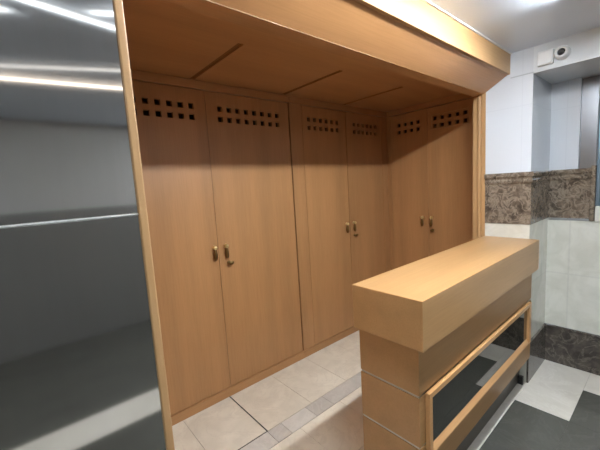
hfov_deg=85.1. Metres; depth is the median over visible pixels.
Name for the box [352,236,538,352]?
countertop
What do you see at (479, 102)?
post
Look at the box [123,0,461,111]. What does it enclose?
ceiling
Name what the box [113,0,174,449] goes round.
trim
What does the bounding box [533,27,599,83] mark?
wall header
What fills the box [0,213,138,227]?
trim
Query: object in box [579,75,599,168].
window reveal
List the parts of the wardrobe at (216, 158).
door, cornice, door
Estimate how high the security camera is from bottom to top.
0.080 m
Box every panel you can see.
[0,0,137,225]
[0,215,165,449]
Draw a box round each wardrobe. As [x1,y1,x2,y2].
[131,70,304,425]
[287,96,389,357]
[386,94,472,269]
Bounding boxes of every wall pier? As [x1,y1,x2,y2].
[485,47,551,173]
[485,218,566,381]
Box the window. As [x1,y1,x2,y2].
[594,114,599,221]
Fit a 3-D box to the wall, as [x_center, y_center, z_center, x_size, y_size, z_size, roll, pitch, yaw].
[3.012,0.102,1.315,0.112,2.128,3.268,-9,9,-40]
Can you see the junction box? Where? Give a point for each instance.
(546, 57)
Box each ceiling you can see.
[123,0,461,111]
[428,0,599,52]
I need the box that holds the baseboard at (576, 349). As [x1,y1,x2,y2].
[526,323,599,382]
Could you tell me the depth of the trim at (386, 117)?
3.57 m
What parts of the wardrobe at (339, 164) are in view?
door, cornice, door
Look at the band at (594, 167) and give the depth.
2.28 m
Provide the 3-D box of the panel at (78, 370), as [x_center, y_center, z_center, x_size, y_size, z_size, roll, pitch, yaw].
[-1.346,0.868,-0.066,2.726,1.458,0.010,-9,9,-40]
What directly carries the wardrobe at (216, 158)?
on the floor
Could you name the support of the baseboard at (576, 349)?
attached to the wall
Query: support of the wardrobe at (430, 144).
on the floor
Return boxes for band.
[484,168,592,224]
[589,165,596,220]
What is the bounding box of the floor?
[172,330,599,449]
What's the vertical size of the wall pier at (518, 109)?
0.786 m
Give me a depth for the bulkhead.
1.41 m
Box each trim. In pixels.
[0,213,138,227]
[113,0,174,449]
[386,117,390,269]
[423,0,511,53]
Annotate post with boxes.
[473,93,485,239]
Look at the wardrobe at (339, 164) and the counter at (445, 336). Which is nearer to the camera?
the counter at (445, 336)
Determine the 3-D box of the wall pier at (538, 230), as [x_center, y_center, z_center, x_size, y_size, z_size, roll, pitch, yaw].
[1.912,0.492,2.738,1.086,1.147,0.280,-9,9,-40]
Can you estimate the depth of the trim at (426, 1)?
1.70 m
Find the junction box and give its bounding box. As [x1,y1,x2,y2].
[537,48,554,66]
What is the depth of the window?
2.26 m
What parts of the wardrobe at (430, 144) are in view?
door, cornice, door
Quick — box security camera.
[554,45,570,59]
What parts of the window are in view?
sill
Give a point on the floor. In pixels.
(314, 402)
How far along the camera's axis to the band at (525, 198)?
2.33 m
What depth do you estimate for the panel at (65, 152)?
0.62 m
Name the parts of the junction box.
lid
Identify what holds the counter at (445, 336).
on the floor
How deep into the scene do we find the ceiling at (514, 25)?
1.69 m
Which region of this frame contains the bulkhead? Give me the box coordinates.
[160,0,510,96]
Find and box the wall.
[545,78,599,335]
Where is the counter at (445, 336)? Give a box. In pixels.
[352,236,538,449]

